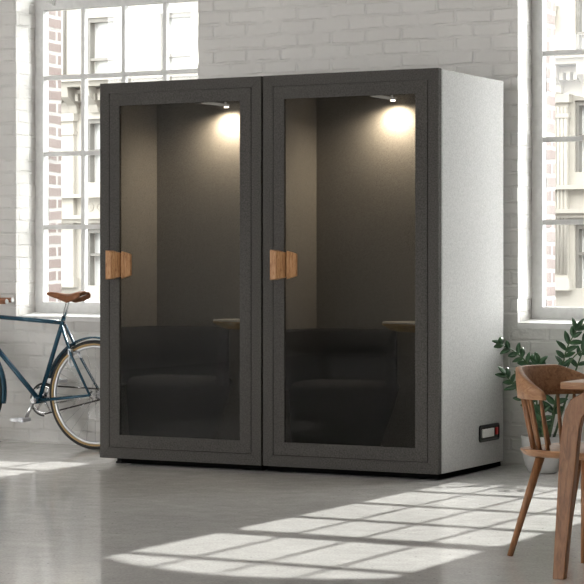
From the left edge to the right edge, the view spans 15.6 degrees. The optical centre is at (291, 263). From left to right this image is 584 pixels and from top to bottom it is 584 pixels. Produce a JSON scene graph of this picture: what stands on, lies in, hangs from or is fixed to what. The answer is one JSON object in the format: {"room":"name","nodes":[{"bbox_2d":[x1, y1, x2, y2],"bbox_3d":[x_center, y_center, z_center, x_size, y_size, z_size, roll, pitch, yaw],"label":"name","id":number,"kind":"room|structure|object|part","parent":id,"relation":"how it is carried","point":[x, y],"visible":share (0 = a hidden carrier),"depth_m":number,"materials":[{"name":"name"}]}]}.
{"room":"office","nodes":[
{"label":"office","id":0,"kind":"room"},
{"bbox_2d":[0,441,583,583],"bbox_3d":[-2.221,1.324,5.831,16.600,0.300,15.760,0,0,28],"label":"floor","id":1,"kind":"structure","parent":0,"point":[70,514],"depth_m":9.51,"materials":[{"name":"concrete"}]},
{"bbox_2d":[0,291,99,449],"bbox_3d":[-1.716,0.672,13.672,1.774,1.004,0.516,0,0,28],"label":"bicycle","id":2,"kind":"object","parent":1,"relation":"on","point":[53,371],"visible":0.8,"depth_m":13.57,"materials":[{"name":"blue paint"}]},
{"bbox_3d":[-1.639,0.604,13.664,0.908,0.583,0.144,0,0,28],"label":"frame","id":3,"kind":"part","parent":2,"relation":"part of","materials":[{"name":"blue paint"}]},
{"bbox_3d":[-1.436,0.283,13.556,0.074,0.149,0.048,0,0,28],"label":"seat post","id":4,"kind":"part","parent":2,"relation":"part of","materials":[{"name":"white metal"}]},
{"bbox_3d":[-1.405,0.874,13.599,0.422,0.193,0.011,0,0,28],"label":"chain","id":5,"kind":"part","parent":2,"relation":"part of","materials":[{"name":"grey metal"}]},
{"bbox_2d":[100,76,266,469],"bbox_3d":[-0.447,0.056,12.655,1.082,2.235,0.989,0,0,28],"label":"booth","id":6,"kind":"object","parent":1,"relation":"on","point":[181,161],"visible":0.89,"depth_m":12.64,"materials":[{"name":"black glass"}]},
{"bbox_3d":[-1.044,0.005,12.446,0.082,0.170,0.059,0,0,28],"label":"door handle","id":7,"kind":"part","parent":6,"relation":"part of","materials":[{"name":"brown wood"}]},
{"bbox_3d":[-0.967,0.005,12.427,0.060,0.158,0.021,0,0,3],"label":"door handle","id":8,"kind":"part","parent":6,"relation":"part of","materials":[{"name":"brown wood"}]},
{"bbox_2d":[121,326,231,438],"bbox_3d":[-0.664,0.728,12.604,0.642,0.711,0.444,0,0,28],"label":"lounge seat","id":9,"kind":"object","parent":6,"relation":"on","point":[177,381],"visible":0.96,"depth_m":12.57,"materials":[{"name":"black fabric"}]},
{"bbox_3d":[-0.689,0.543,12.672,0.677,0.341,0.378,0,0,10],"label":"backrest","id":10,"kind":"part","parent":9,"relation":"part of","materials":[{"name":"black fabric"}]},
{"bbox_3d":[-0.674,0.875,12.618,0.580,0.418,0.342,0,0,28],"label":"seat","id":11,"kind":"part","parent":9,"relation":"part of","materials":[{"name":"black fabric"}]},
{"bbox_2d":[201,102,229,107],"bbox_3d":[-0.450,-0.961,12.545,0.026,0.062,0.300,0,0,28],"label":"ceiling lamp","id":12,"kind":"object","parent":6,"relation":"attached to","point":[224,105],"depth_m":12.56,"materials":[{"name":"white metal"}]},
{"bbox_2d":[263,68,502,478],"bbox_3d":[0.525,0.056,12.139,1.094,2.235,0.989,0,0,28],"label":"booth","id":13,"kind":"object","parent":1,"relation":"on","point":[383,189],"visible":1,"depth_m":12.01,"materials":[{"name":"grey fabric"}]},
{"bbox_3d":[-0.077,0.005,11.932,0.082,0.170,0.059,0,0,28],"label":"door handle","id":14,"kind":"part","parent":13,"relation":"part of","materials":[{"name":"brown wood"}]},
{"bbox_3d":[0.000,0.005,11.913,0.060,0.158,0.021,0,0,3],"label":"door handle","id":15,"kind":"part","parent":13,"relation":"part of","materials":[{"name":"brown wood"}]},
{"bbox_2d":[286,328,398,445],"bbox_3d":[0.302,0.728,12.090,0.642,0.711,0.444,0,0,28],"label":"lounge seat","id":16,"kind":"object","parent":13,"relation":"on","point":[342,385],"visible":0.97,"depth_m":12.05,"materials":[{"name":"black fabric"}]},
{"bbox_3d":[0.278,0.543,12.158,0.677,0.341,0.378,0,0,10],"label":"backrest","id":17,"kind":"part","parent":16,"relation":"part of","materials":[{"name":"black fabric"}]},
{"bbox_3d":[0.293,0.875,12.104,0.580,0.418,0.342,0,0,28],"label":"seat","id":18,"kind":"part","parent":16,"relation":"part of","materials":[{"name":"black fabric"}]},
{"bbox_3d":[0.319,0.038,11.765,0.948,2.072,0.020,0,0,28],"label":"door","id":19,"kind":"part","parent":13,"relation":"part of","materials":[{"name":"black glass"}]},
{"bbox_2d":[370,95,395,100],"bbox_3d":[0.517,-0.961,12.031,0.026,0.062,0.300,0,0,28],"label":"ceiling lamp","id":20,"kind":"object","parent":13,"relation":"attached to","point":[391,98],"depth_m":12.03,"materials":[{"name":"white metal"}]},
{"bbox_3d":[1.000,0.041,11.949,0.055,2.196,0.878,0,0,28],"label":"panel","id":21,"kind":"part","parent":13,"relation":"part of","materials":[{"name":"grey fabric"}]},
{"bbox_2d":[482,428,493,437],"bbox_3d":[1.114,0.960,12.090,0.009,0.048,0.166,0,0,28],"label":"socket","id":22,"kind":"object","parent":13,"relation":"attached to","point":[486,432],"depth_m":12.08,"materials":[{"name":"white plastic"}]},
{"bbox_3d":[1.123,0.960,12.117,0.002,0.064,0.254,0,0,28],"label":"inlet plate","id":23,"kind":"part","parent":13,"relation":"part of","materials":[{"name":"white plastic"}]},
{"bbox_2d":[492,317,583,473],"bbox_3d":[1.454,0.723,11.898,0.668,0.902,0.371,0,0,28],"label":"potted plant","id":24,"kind":"object","parent":1,"relation":"on","point":[550,465],"visible":0.51,"depth_m":11.91,"materials":[{"name":"green plant"}]},
{"bbox_3d":[1.288,0.722,11.970,0.198,0.546,0.120,0,0,28],"label":"stem","id":25,"kind":"part","parent":24,"relation":"part of","materials":[{"name":"green plant"}]},
{"bbox_3d":[1.415,1.070,11.979,0.248,0.208,0.248,0,0,28],"label":"pot","id":26,"kind":"part","parent":24,"relation":"part of","materials":[{"name":"ceramic"}]},
{"bbox_3d":[1.456,0.805,11.865,0.016,0.384,0.158,0,0,-22],"label":"stem","id":27,"kind":"part","parent":24,"relation":"part of","materials":[{"name":"green plant"}]},
{"bbox_3d":[1.569,0.723,11.883,0.308,0.544,0.030,0,0,28],"label":"stem","id":28,"kind":"part","parent":24,"relation":"part of","materials":[{"name":"green plant"}]},
{"bbox_3d":[1.584,0.664,11.966,0.245,0.663,0.027,0,0,15],"label":"stem","id":29,"kind":"part","parent":24,"relation":"part of","materials":[{"name":"green plant"}]},
{"bbox_3d":[1.517,0.679,11.942,0.191,0.633,0.020,0,0,36],"label":"stem","id":30,"kind":"part","parent":24,"relation":"part of","materials":[{"name":"green plant"}]},
{"bbox_2d":[507,364,583,562],"bbox_3d":[1.160,0.796,8.607,0.492,0.761,0.520,0,0,38],"label":"armchair","id":31,"kind":"object","parent":1,"relation":"on","point":[533,382],"visible":0.84,"depth_m":8.54,"materials":[{"name":"brown wood"}]},
{"bbox_3d":[0.943,0.965,8.548,0.155,0.424,0.037,0,0,7],"label":"leg","id":32,"kind":"part","parent":31,"relation":"part of","materials":[{"name":"brown wood"}]},
{"bbox_3d":[1.061,0.478,8.685,0.240,0.124,0.520,0,0,38],"label":"rail","id":33,"kind":"part","parent":31,"relation":"part of","materials":[{"name":"brown wood"}]},
{"bbox_3d":[1.184,0.757,8.588,0.430,0.033,0.443,0,0,38],"label":"seat","id":34,"kind":"part","parent":31,"relation":"part of","materials":[{"name":"brown wood"}]},
{"bbox_3d":[1.165,0.965,8.833,0.037,0.424,0.155,0,0,-21],"label":"leg","id":35,"kind":"part","parent":31,"relation":"part of","materials":[{"name":"brown wood"}]},
{"bbox_3d":[1.151,0.966,8.376,0.037,0.420,0.094,0,0,21],"label":"leg","id":36,"kind":"part","parent":31,"relation":"part of","materials":[{"name":"brown wood"}]},
{"bbox_2d":[553,379,583,579],"bbox_3d":[1.856,0.809,7.998,1.500,0.730,0.963,0,0,28],"label":"dining table","id":37,"kind":"object","parent":1,"relation":"on","point":[573,420],"visible":1,"depth_m":7.95,"materials":[{"name":"brown wood"}]},
{"bbox_2d":[0,0,583,465],"bbox_3d":[1.327,-1.076,12.507,16.000,4.500,0.220,0,0,28],"label":"wall","id":38,"kind":"structure","parent":0,"point":[491,39],"depth_m":13.06,"materials":[{"name":"white brick"}]},
{"bbox_2d":[18,0,197,321],"bbox_3d":[-1.145,-1.226,13.849,1.395,3.200,0.290,0,0,28],"label":"window","id":39,"kind":"structure","parent":38,"relation":"in","point":[43,308],"depth_m":14.10,"materials":[{"name":"paint"}]},
{"bbox_3d":[-1.159,0.348,13.822,1.395,0.051,0.230,0,0,28],"label":"sill","id":40,"kind":"part","parent":39,"relation":"part of","materials":[{"name":"paint"}]},
{"bbox_2d":[518,0,583,328],"bbox_3d":[1.994,-1.226,12.180,1.395,3.200,0.290,0,0,28],"label":"window","id":41,"kind":"structure","parent":38,"relation":"in","point":[543,317],"depth_m":12.56,"materials":[{"name":"paint"}]},
{"bbox_3d":[1.980,0.348,12.154,1.395,0.051,0.230,0,0,28],"label":"sill","id":42,"kind":"part","parent":41,"relation":"part of","materials":[{"name":"paint"}]},
{"bbox_2d":[48,0,555,311],"bbox_3d":[1.442,-1.076,12.723,16.000,4.500,0.150,0,0,28],"label":"wall","id":43,"kind":"structure","parent":0,"point":[54,17],"depth_m":14.27,"materials":[{"name":"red brick"}]},
{"label":"outside","id":44,"kind":"structure","parent":0,"visible":0},
{"bbox_3d":[15.217,1.574,38.640,80.000,0.200,58.530,0,0,28],"label":"ground","id":45,"kind":"structure","parent":44,"visible":0},
{"bbox_2d":[61,0,583,306],"bbox_3d":[-1.081,-1.576,21.612,19.200,6.100,0.700,0,0,28],"label":"building","id":46,"kind":"structure","parent":45,"relation":"on","point":[145,22],"depth_m":21.76,"materials":[{"name":"beige stone"}]},
{"bbox_3d":[-1.926,-0.071,22.154,0.294,0.590,0.015,0,0,28],"label":"pane","id":47,"kind":"part","parent":46,"relation":"part of","materials":[{"name":"grey"}]},
{"bbox_3d":[-1.926,-1.176,22.154,0.294,0.660,0.015,0,0,28],"label":"pane","id":48,"kind":"part","parent":46,"relation":"part of","materials":[{"name":"grey"}]},
{"bbox_3d":[-1.926,-2.266,22.154,0.294,0.580,0.015,0,0,28],"label":"pane","id":49,"kind":"part","parent":46,"relation":"part of","materials":[{"name":"grey"}]},
{"bbox_3d":[-1.122,-2.266,21.727,0.324,0.580,0.015,0,0,28],"label":"pane","id":50,"kind":"part","parent":46,"relation":"part of","materials":[{"name":"grey"}]},
{"bbox_3d":[-1.175,-1.841,21.436,19.200,0.170,0.300,0,0,28],"label":"cornice","id":51,"kind":"part","parent":46,"relation":"part of","materials":[{"name":"beige stone"}]},
{"bbox_3d":[2.975,-0.071,19.550,0.644,0.590,0.015,0,0,28],"label":"pane","id":52,"kind":"part","parent":46,"relation":"part of","materials":[{"name":"grey"}]},
{"bbox_3d":[2.975,-1.176,19.550,0.644,0.660,0.015,0,0,28],"label":"pane","id":53,"kind":"part","parent":46,"relation":"part of","materials":[{"name":"grey"}]},
{"bbox_3d":[2.975,-2.266,19.550,0.644,0.580,0.015,0,0,28],"label":"pane","id":54,"kind":"part","parent":46,"relation":"part of","materials":[{"name":"grey"}]}
]}

